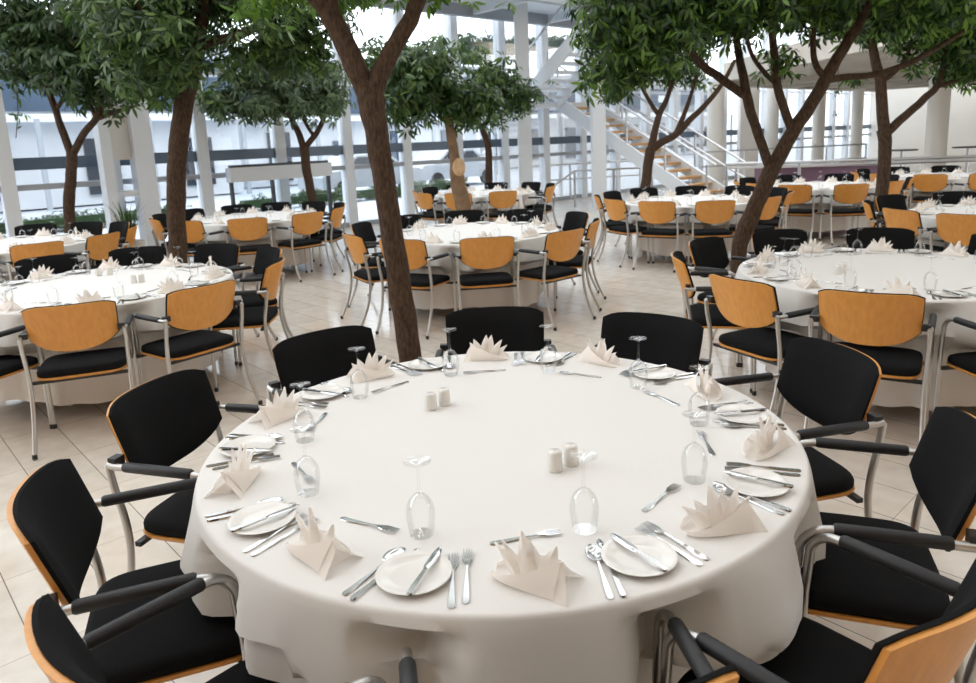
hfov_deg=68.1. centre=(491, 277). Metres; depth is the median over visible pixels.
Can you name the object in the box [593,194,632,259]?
armchair
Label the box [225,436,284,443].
table knife
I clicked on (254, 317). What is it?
armchair
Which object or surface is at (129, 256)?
armchair
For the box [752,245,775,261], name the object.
napkin
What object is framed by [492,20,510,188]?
column
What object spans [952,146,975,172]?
bar table
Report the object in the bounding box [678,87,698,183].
window
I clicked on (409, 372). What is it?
fork
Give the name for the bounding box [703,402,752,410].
fork
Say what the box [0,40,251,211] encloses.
window
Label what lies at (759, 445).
napkin
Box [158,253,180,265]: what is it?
napkin
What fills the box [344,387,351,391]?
bowl
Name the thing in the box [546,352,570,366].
table knife
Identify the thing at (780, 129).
window
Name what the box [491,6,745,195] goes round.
staircase
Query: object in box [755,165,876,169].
countertop
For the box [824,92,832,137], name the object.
window
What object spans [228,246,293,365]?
armchair
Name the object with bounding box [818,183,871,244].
armchair
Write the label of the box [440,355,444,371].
table knife
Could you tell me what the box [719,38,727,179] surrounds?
column
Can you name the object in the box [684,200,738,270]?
armchair
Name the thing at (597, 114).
column
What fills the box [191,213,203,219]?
napkin
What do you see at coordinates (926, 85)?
beam
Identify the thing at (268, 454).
fork
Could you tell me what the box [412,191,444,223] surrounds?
armchair
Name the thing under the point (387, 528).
fork
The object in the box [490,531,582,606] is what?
napkin
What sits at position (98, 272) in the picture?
shaker
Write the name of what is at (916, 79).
beam
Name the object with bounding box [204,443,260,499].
napkin
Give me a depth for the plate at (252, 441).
2.25 m
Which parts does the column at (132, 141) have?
web panel, tie plate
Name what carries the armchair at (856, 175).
on the floor
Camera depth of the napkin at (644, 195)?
10.38 m
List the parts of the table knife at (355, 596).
handle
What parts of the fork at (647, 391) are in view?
handle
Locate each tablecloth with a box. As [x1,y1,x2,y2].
[0,234,93,281]
[0,264,242,405]
[180,351,825,682]
[190,211,323,273]
[192,562,814,682]
[382,222,558,309]
[434,189,537,223]
[621,195,749,255]
[735,249,975,410]
[774,182,875,232]
[898,173,975,207]
[909,205,975,250]
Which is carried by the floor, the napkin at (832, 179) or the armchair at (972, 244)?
the armchair at (972, 244)
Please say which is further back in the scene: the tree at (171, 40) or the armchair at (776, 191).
the armchair at (776, 191)
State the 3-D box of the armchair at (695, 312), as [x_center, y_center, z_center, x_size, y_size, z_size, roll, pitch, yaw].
[1.462,0.267,4.838,0.564,0.859,0.569,0,11,12]
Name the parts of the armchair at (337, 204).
seat, leg, backrest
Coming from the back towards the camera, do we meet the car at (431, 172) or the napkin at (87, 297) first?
the car at (431, 172)
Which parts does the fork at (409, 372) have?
handle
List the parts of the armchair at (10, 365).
seat, leg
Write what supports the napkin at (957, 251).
on the tablecloth at (924, 273)
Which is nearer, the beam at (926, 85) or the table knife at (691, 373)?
the table knife at (691, 373)
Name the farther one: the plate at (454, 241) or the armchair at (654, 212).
the armchair at (654, 212)
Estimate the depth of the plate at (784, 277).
4.41 m
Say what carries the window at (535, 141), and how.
on the floor
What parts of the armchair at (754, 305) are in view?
leg, leg, backrest, seat, leg, leg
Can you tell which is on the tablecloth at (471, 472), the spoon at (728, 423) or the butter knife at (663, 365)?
the spoon at (728, 423)
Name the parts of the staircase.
handrail, post, post, post, handrail, handrail, post, handrail, handrail, post, post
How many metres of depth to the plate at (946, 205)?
7.88 m
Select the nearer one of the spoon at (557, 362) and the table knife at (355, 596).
the table knife at (355, 596)
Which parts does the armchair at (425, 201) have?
seat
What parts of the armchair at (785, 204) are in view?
seat, leg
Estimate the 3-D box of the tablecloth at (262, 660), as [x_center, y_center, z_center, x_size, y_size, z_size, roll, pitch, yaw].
[0.039,0.792,2.326,1.798,0.614,1.829,-2,11,0]
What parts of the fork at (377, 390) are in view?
handle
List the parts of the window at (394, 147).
sill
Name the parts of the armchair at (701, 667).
leg, leg, backrest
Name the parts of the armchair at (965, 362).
leg, seat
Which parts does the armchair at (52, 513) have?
backrest, leg, leg, leg, seat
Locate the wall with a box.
[869,85,975,160]
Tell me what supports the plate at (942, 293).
on the tablecloth at (924, 273)
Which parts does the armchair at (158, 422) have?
leg, backrest, seat, leg, leg, leg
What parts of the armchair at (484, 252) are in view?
leg, seat, backrest, leg, leg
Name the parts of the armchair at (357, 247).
leg, backrest, leg, leg, seat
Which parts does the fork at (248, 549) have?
handle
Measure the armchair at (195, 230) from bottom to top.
0.859 m
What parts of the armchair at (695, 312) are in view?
leg, backrest, leg, seat, leg, leg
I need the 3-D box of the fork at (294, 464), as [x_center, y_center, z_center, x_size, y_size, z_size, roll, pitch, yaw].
[-0.535,0.548,2.038,0.022,0.006,0.170,-9,13,-32]
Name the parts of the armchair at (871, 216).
backrest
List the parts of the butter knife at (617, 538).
blade, handle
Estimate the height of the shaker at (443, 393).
0.059 m
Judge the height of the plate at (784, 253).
0.014 m
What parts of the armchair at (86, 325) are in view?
leg, leg, backrest, seat, leg, leg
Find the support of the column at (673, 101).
on the floor
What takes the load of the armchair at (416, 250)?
on the floor
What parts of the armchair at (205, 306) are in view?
leg, leg, seat, backrest, leg, leg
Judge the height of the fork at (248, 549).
0.006 m
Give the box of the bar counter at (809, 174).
[754,165,876,182]
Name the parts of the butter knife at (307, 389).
handle, blade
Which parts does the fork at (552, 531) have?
handle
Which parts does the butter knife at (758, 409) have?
blade, handle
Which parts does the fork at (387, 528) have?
handle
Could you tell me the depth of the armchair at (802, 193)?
10.40 m
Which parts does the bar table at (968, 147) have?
stem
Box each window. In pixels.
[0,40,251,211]
[120,151,199,183]
[202,71,275,178]
[237,59,732,187]
[286,145,349,228]
[353,143,403,223]
[411,141,449,164]
[462,80,501,161]
[509,137,544,202]
[548,83,640,201]
[587,86,614,196]
[620,86,644,192]
[650,86,672,187]
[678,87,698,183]
[703,88,706,145]
[727,90,736,178]
[778,32,784,140]
[788,32,803,139]
[804,36,816,139]
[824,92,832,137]
[835,93,847,162]
[862,93,872,135]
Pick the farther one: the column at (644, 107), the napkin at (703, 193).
the column at (644, 107)
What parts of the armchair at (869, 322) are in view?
leg, leg, backrest, seat, leg, leg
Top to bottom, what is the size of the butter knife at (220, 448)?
0.005 m
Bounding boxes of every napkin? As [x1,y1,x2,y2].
[0,293,23,312]
[6,241,22,250]
[27,264,54,280]
[34,227,51,235]
[58,235,77,244]
[71,227,80,235]
[75,289,104,302]
[79,229,92,238]
[98,256,121,269]
[156,277,185,293]
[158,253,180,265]
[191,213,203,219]
[204,256,216,269]
[204,264,226,279]
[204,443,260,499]
[213,209,225,216]
[213,216,225,224]
[246,206,258,212]
[248,387,304,429]
[282,205,290,211]
[286,211,295,218]
[286,507,361,580]
[346,352,394,384]
[410,218,426,228]
[425,231,442,243]
[452,215,467,224]
[463,335,508,361]
[467,185,475,190]
[476,230,492,237]
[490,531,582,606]
[492,184,501,189]
[494,214,508,223]
[518,187,527,193]
[521,226,540,237]
[530,216,541,225]
[542,220,557,230]
[575,338,620,366]
[626,194,635,201]
[636,192,649,198]
[664,190,676,196]
[669,198,681,205]
[680,485,767,536]
[684,364,721,400]
[698,188,710,195]
[729,189,740,196]
[736,194,748,202]
[742,415,796,460]
[747,256,767,274]
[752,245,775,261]
[793,177,804,182]
[795,267,821,289]
[797,238,824,252]
[825,176,837,181]
[855,177,863,182]
[864,180,875,186]
[864,237,894,251]
[880,275,920,295]
[894,168,904,174]
[913,202,924,212]
[921,168,931,172]
[921,198,937,207]
[940,241,969,256]
[946,172,956,178]
[952,167,963,172]
[957,195,975,205]
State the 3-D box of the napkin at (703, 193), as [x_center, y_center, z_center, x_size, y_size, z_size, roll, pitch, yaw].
[3.094,-1.247,10.476,0.183,0.105,0.108,6,13,37]
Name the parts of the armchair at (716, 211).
leg, leg, seat, backrest, leg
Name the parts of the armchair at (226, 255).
backrest, leg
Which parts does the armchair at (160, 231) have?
leg, leg, seat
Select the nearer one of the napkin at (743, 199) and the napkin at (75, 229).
the napkin at (75, 229)
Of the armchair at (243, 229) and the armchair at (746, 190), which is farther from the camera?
the armchair at (746, 190)
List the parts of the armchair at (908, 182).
backrest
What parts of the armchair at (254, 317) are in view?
leg, seat, leg, leg, backrest, leg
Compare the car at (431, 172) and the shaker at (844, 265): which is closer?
the shaker at (844, 265)
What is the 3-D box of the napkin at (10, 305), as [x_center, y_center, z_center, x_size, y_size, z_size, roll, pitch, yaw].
[-2.989,0.146,4.457,0.183,0.105,0.108,5,13,34]
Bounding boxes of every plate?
[0,280,24,284]
[35,303,62,306]
[64,270,86,273]
[119,294,146,299]
[132,263,152,267]
[183,263,203,266]
[185,280,209,285]
[220,435,275,456]
[227,501,295,534]
[300,384,344,399]
[375,550,451,595]
[408,357,447,369]
[449,240,459,243]
[475,221,488,223]
[524,351,562,362]
[537,231,550,233]
[601,534,677,576]
[633,365,676,378]
[716,404,768,422]
[722,467,788,496]
[745,262,769,266]
[763,275,790,280]
[772,252,795,256]
[831,247,854,251]
[833,286,865,291]
[906,249,931,253]
[920,212,934,214]
[931,290,967,297]
[940,204,954,206]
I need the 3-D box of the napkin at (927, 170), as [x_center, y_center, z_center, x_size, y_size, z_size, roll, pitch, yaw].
[7.932,-1.962,13.180,0.183,0.105,0.108,3,12,28]
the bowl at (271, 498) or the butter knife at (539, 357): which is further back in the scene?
the butter knife at (539, 357)
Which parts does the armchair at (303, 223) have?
leg, seat, backrest, leg, leg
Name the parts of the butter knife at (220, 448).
handle, blade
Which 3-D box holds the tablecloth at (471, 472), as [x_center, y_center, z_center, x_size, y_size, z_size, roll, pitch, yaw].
[0.033,0.646,2.298,1.846,0.326,1.876,-2,11,0]
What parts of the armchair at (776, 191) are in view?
backrest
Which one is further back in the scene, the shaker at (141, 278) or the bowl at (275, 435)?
the shaker at (141, 278)
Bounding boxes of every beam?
[733,81,874,91]
[749,66,929,86]
[782,73,928,87]
[810,77,928,88]
[837,79,971,89]
[865,81,975,90]
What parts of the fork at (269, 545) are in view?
handle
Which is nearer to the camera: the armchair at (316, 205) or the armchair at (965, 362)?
the armchair at (965, 362)
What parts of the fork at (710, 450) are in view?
handle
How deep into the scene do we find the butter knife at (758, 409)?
2.31 m
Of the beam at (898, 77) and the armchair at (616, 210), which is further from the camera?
the beam at (898, 77)
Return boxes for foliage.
[8,87,30,137]
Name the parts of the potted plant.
pot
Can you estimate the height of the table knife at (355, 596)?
0.005 m
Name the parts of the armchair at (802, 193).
seat, leg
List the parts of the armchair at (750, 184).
leg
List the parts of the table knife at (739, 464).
handle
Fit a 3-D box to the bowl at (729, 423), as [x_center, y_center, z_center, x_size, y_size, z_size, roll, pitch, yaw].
[0.743,0.457,2.236,0.064,0.009,0.042,0,11,14]
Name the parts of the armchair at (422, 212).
seat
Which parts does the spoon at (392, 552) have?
handle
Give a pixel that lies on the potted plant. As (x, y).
(139, 242)
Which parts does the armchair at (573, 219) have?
backrest, leg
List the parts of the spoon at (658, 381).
handle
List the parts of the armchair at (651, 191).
backrest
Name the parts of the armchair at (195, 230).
seat, leg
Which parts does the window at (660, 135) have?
sill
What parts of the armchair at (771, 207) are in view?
seat, leg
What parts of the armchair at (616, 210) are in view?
leg, leg, leg, seat, leg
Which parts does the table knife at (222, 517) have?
handle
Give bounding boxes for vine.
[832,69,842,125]
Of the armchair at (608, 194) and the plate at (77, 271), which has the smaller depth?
the plate at (77, 271)
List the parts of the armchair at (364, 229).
leg, backrest, seat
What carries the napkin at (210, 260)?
on the tablecloth at (101, 389)
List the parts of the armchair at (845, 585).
leg, seat, leg, leg, backrest, leg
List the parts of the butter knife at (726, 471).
blade, handle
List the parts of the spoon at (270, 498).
handle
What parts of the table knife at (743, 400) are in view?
handle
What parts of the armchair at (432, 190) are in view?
backrest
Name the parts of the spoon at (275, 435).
handle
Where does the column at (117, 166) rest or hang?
on the floor
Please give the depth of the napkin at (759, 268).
4.61 m
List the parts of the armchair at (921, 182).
leg, leg, seat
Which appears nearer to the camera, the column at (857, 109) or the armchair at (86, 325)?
the armchair at (86, 325)
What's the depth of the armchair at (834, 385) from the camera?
2.58 m
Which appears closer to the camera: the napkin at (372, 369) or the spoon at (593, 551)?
the spoon at (593, 551)
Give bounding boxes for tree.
[0,0,160,232]
[27,0,364,263]
[194,48,357,200]
[219,0,515,362]
[359,32,517,210]
[463,59,556,182]
[562,0,975,277]
[587,43,735,187]
[807,0,975,226]
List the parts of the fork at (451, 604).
handle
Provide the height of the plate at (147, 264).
0.014 m
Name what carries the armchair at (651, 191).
on the floor
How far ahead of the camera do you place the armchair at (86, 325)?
4.11 m
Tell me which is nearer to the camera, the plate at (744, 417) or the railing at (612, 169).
the plate at (744, 417)
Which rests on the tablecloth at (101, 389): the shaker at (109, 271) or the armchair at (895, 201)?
the shaker at (109, 271)
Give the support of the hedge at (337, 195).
on the ground
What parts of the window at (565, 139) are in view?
sill, post, rail, rail, railing, post, post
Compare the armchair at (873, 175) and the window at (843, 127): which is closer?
the armchair at (873, 175)
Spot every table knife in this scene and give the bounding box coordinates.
[207,502,295,521]
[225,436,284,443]
[321,382,348,396]
[350,548,418,600]
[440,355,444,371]
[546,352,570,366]
[644,372,693,381]
[711,420,783,426]
[712,481,791,511]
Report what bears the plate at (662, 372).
on the tablecloth at (471, 472)
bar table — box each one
[892,149,917,165]
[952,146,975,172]
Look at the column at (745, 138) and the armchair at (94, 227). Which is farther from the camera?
the column at (745, 138)
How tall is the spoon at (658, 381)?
0.009 m
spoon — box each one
[205,497,282,517]
[229,433,282,438]
[326,381,351,391]
[342,547,405,595]
[445,355,454,367]
[553,353,576,364]
[585,544,614,599]
[596,538,626,597]
[652,375,694,383]
[713,484,784,514]
[721,421,786,429]
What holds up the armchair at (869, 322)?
on the floor
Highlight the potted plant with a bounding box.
[104,199,149,248]
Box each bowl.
[257,497,282,502]
[265,433,282,438]
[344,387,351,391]
[382,547,405,560]
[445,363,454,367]
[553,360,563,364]
[585,544,601,559]
[652,379,668,383]
[713,484,733,494]
[721,421,742,426]
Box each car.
[297,154,423,192]
[413,149,497,183]
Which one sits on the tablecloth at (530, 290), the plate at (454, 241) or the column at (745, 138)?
the plate at (454, 241)
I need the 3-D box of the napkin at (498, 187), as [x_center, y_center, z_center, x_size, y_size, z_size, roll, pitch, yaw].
[0.108,-1.713,13.617,0.183,0.105,0.108,4,12,31]
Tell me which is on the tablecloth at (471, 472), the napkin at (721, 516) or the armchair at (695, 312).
the napkin at (721, 516)
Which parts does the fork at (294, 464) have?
handle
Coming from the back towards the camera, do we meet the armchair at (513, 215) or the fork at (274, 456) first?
the armchair at (513, 215)
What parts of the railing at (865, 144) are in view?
post, rail, rail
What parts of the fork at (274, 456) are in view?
handle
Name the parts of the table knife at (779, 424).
blade, handle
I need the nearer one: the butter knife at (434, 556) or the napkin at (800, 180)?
the butter knife at (434, 556)
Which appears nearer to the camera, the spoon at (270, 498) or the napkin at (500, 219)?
the spoon at (270, 498)
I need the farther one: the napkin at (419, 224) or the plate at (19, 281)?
the napkin at (419, 224)
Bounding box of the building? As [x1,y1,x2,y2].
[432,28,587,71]
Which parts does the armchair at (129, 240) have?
seat, backrest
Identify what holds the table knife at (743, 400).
on the tablecloth at (471, 472)
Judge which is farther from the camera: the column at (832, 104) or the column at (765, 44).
the column at (832, 104)
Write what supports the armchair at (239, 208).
on the floor
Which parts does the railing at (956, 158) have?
post, post, rail, rail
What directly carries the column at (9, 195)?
on the floor
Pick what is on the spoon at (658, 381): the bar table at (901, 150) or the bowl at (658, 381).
the bowl at (658, 381)
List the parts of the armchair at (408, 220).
backrest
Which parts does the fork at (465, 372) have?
handle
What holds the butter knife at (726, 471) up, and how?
on the plate at (747, 486)
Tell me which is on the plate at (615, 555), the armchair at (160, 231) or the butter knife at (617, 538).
the butter knife at (617, 538)
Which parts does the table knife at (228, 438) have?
handle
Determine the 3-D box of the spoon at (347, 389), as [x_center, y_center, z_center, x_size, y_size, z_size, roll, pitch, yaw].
[-0.587,0.415,2.756,0.042,0.009,0.191,-11,13,-37]
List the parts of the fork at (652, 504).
handle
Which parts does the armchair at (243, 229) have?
backrest, seat, leg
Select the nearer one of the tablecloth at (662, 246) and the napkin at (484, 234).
the napkin at (484, 234)
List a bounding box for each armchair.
[0,241,63,282]
[0,325,57,428]
[6,458,244,682]
[12,254,79,280]
[14,223,56,235]
[17,300,143,460]
[24,574,385,682]
[64,231,123,269]
[70,221,102,234]
[89,221,129,263]
[89,225,137,265]
[104,369,265,663]
[108,246,165,265]
[130,280,262,404]
[148,218,197,263]
[151,213,194,263]
[185,208,205,220]
[186,220,234,278]
[188,243,258,352]
[212,257,289,383]
[220,204,251,214]
[225,217,274,275]
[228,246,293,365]
[261,202,291,211]
[266,325,396,402]
[274,211,335,281]
[301,201,336,261]
[303,206,355,272]
[310,202,352,265]
[340,232,390,325]
[348,221,384,307]
[375,239,456,339]
[384,214,422,290]
[399,609,738,682]
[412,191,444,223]
[414,193,453,223]
[421,187,437,220]
[435,306,556,356]
[442,193,482,222]
[444,210,483,223]
[452,236,520,310]
[481,190,519,220]
[484,182,507,189]
[506,209,545,223]
[512,228,595,330]
[521,182,544,222]
[523,185,560,230]
[526,183,560,229]
[546,218,605,310]
[556,211,598,298]
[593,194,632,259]
[595,312,712,375]
[597,198,653,267]
[601,191,634,253]
[625,187,657,243]
[632,201,689,272]
[659,533,975,682]
[671,251,752,392]
[675,185,706,194]
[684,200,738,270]
[688,236,751,366]
[704,273,831,412]
[714,337,886,517]
[724,185,754,195]
[724,196,782,251]
[739,177,755,184]
[746,183,790,228]
[746,229,807,257]
[749,191,793,257]
[769,187,788,228]
[775,185,821,241]
[776,174,800,182]
[795,406,975,682]
[803,289,936,443]
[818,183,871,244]
[824,173,853,181]
[844,227,914,249]
[851,171,870,181]
[852,180,904,227]
[856,169,870,181]
[862,200,917,242]
[870,173,909,200]
[872,174,899,203]
[873,177,914,205]
[874,194,910,226]
[879,207,944,251]
[890,166,909,173]
[909,174,951,207]
[929,213,975,251]
[931,165,960,172]
[932,191,975,205]
[932,317,975,412]
[950,173,975,190]
[967,234,975,254]
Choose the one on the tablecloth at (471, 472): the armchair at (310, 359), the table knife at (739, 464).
the table knife at (739, 464)
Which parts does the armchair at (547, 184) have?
seat, backrest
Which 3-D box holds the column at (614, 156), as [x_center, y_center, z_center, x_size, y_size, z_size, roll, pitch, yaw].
[3.475,-6.214,20.516,0.200,7.600,0.220,-12,14,-42]
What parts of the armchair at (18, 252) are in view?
leg, leg, backrest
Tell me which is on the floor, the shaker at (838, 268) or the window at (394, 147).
the window at (394, 147)
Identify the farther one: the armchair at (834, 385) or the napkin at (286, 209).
the napkin at (286, 209)
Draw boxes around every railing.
[543,165,690,206]
[699,143,866,175]
[725,155,975,186]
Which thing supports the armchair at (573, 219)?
on the floor
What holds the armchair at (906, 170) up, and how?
on the floor
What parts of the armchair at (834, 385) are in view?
leg, leg, seat, backrest, leg, leg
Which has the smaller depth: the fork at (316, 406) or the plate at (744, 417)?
the plate at (744, 417)
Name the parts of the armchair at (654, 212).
leg, leg, backrest, seat, leg, leg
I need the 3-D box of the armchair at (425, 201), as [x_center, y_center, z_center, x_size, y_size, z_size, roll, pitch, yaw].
[-0.988,-1.023,12.223,0.564,0.859,0.569,-11,14,-39]
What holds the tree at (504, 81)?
on the floor
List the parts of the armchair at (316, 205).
backrest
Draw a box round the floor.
[0,161,975,682]
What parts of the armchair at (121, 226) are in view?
backrest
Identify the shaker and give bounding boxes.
[95,268,101,275]
[106,267,112,274]
[130,275,136,283]
[138,274,144,282]
[424,391,436,410]
[438,387,450,406]
[547,448,562,472]
[563,442,578,466]
[834,264,841,274]
[841,262,847,272]
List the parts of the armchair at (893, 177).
backrest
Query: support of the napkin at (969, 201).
on the tablecloth at (928, 221)
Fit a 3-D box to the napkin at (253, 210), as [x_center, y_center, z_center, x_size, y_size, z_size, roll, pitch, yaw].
[-3.565,-1.019,10.760,0.183,0.105,0.108,-4,11,-6]
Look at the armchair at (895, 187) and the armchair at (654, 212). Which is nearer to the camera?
the armchair at (654, 212)
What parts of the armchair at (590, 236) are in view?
seat, leg, backrest, leg, leg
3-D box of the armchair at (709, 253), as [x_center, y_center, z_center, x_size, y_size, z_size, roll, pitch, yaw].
[1.761,0.147,5.405,0.569,0.859,0.564,-12,14,-42]
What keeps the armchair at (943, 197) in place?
on the floor
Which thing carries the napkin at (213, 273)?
on the tablecloth at (101, 389)
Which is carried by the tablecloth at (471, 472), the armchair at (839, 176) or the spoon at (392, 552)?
the spoon at (392, 552)
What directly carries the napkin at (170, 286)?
on the tablecloth at (101, 389)
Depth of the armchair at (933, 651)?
1.46 m
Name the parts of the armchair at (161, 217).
backrest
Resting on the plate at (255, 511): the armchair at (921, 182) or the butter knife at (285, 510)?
the butter knife at (285, 510)
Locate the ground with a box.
[0,140,867,241]
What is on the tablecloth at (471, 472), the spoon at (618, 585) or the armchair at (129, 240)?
the spoon at (618, 585)
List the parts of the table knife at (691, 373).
handle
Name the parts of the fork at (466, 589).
handle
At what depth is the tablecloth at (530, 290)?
6.79 m
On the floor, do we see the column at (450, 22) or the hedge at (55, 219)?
the column at (450, 22)
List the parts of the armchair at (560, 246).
leg, seat, leg, backrest, leg, leg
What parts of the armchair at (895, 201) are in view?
backrest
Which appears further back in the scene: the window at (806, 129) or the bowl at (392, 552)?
the window at (806, 129)
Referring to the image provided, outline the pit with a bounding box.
[827,244,845,248]
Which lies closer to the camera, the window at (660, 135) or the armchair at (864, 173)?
the armchair at (864, 173)
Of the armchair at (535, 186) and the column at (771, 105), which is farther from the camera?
the column at (771, 105)
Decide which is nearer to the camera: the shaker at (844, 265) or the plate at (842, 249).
the shaker at (844, 265)
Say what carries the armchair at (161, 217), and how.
on the floor
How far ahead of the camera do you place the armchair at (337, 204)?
10.49 m
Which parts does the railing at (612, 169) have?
rail, post, post, rail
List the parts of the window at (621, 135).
sill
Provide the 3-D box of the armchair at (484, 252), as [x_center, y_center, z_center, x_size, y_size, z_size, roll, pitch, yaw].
[-0.048,0.039,6.382,0.569,0.859,0.564,-4,11,-7]
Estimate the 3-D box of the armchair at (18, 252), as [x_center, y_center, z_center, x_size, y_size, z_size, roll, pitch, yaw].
[-4.581,0.058,7.300,0.564,0.859,0.569,8,15,44]
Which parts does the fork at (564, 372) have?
handle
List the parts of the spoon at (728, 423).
handle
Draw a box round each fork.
[206,453,273,466]
[212,455,279,469]
[242,513,308,552]
[250,517,319,556]
[291,462,315,483]
[298,404,327,408]
[299,401,328,404]
[305,412,327,431]
[340,517,399,533]
[371,381,408,392]
[390,365,417,375]
[397,364,422,374]
[447,552,457,608]
[462,549,472,603]
[463,369,505,373]
[490,528,562,544]
[513,352,517,365]
[519,351,524,364]
[558,371,600,377]
[619,362,640,374]
[624,363,646,376]
[634,525,702,565]
[641,483,680,511]
[641,521,709,560]
[643,390,679,405]
[696,430,715,455]
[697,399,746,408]
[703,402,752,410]
[725,466,800,476]
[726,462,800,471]
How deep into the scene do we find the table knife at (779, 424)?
2.25 m
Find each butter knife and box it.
[219,447,272,450]
[230,505,299,531]
[302,388,339,394]
[406,547,441,594]
[418,357,436,367]
[536,349,543,361]
[610,533,667,571]
[629,364,666,372]
[714,408,766,414]
[724,470,793,487]
[941,289,962,295]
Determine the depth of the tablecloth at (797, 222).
10.79 m
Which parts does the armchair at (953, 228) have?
leg, backrest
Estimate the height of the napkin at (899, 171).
0.105 m
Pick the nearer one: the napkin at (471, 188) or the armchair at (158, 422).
the armchair at (158, 422)
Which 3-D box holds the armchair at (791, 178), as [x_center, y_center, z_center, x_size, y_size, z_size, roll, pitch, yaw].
[5.195,-1.350,12.573,0.569,0.859,0.564,-2,11,0]
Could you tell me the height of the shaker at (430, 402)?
0.059 m
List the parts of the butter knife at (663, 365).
blade, handle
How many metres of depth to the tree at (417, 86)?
9.86 m
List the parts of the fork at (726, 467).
handle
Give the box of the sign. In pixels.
[225,160,332,228]
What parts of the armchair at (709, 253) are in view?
seat, backrest, leg, leg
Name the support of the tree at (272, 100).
on the floor
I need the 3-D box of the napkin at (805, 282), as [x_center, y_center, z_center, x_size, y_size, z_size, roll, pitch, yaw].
[1.818,-0.004,4.171,0.108,0.105,0.183,-3,11,-3]
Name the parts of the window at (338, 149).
sill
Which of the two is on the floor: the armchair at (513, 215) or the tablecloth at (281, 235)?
the armchair at (513, 215)
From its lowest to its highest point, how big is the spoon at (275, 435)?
0.009 m
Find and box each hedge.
[0,205,191,236]
[238,178,468,210]
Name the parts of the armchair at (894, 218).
backrest, leg, seat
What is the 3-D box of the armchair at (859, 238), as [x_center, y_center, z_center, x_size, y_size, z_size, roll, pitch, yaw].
[2.963,0.071,5.541,0.569,0.859,0.564,3,12,26]
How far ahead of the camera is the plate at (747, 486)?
1.86 m
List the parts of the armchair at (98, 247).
leg, seat, backrest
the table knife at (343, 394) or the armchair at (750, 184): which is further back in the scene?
the armchair at (750, 184)
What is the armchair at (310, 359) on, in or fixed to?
on the floor
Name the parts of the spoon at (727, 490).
handle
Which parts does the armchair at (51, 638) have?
backrest, leg, seat, leg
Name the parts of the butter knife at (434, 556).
handle, blade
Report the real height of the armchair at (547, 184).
0.859 m
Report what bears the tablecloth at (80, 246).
on the round table
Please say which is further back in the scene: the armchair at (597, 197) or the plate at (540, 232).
the armchair at (597, 197)
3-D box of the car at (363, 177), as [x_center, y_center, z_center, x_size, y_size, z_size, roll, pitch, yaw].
[-4.605,-3.657,25.726,4.200,1.440,1.800,-12,14,-42]
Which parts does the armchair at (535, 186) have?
backrest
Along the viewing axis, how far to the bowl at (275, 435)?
2.31 m
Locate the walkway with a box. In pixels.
[369,0,580,28]
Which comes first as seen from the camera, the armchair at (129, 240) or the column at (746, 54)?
the armchair at (129, 240)
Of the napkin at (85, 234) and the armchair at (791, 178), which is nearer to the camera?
the napkin at (85, 234)
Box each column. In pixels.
[0,85,22,237]
[87,23,163,245]
[96,22,125,215]
[184,5,215,216]
[269,116,290,201]
[331,41,358,225]
[389,9,415,214]
[444,15,464,177]
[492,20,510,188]
[513,3,532,185]
[535,25,550,202]
[574,40,587,197]
[589,51,606,207]
[609,100,620,192]
[640,84,650,186]
[668,54,677,176]
[694,70,703,170]
[706,81,724,183]
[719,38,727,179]
[737,88,759,178]
[742,38,750,57]
[759,32,769,161]
[764,88,778,153]
[779,24,789,164]
[795,23,807,160]
[811,93,825,163]
[827,91,836,158]
[841,91,850,162]
[849,89,864,162]
[867,92,871,157]
[923,64,950,168]
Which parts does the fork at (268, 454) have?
handle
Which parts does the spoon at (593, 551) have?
handle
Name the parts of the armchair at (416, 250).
leg, backrest, leg, seat, leg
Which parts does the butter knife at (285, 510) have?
handle, blade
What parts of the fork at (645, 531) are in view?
handle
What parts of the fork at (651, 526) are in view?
handle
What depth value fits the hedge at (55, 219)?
17.46 m
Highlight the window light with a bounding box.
[658,95,664,101]
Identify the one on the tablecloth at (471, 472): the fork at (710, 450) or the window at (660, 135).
the fork at (710, 450)
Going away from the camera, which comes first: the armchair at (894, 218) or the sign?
the armchair at (894, 218)
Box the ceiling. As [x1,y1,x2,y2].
[724,36,929,81]
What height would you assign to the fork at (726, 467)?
0.006 m
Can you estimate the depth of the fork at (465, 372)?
2.87 m
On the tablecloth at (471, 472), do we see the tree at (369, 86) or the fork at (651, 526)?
the fork at (651, 526)
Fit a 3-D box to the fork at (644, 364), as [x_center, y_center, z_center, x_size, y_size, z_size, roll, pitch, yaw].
[0.560,0.357,2.805,0.022,0.006,0.190,5,13,34]
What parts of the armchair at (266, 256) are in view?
seat, leg, leg, backrest, leg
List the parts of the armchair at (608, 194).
backrest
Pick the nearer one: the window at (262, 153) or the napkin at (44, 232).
the napkin at (44, 232)
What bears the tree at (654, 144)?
on the floor
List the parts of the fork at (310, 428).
handle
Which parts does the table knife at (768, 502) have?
blade, handle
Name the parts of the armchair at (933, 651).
leg, seat, leg, backrest, leg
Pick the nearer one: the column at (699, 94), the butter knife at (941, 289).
the butter knife at (941, 289)

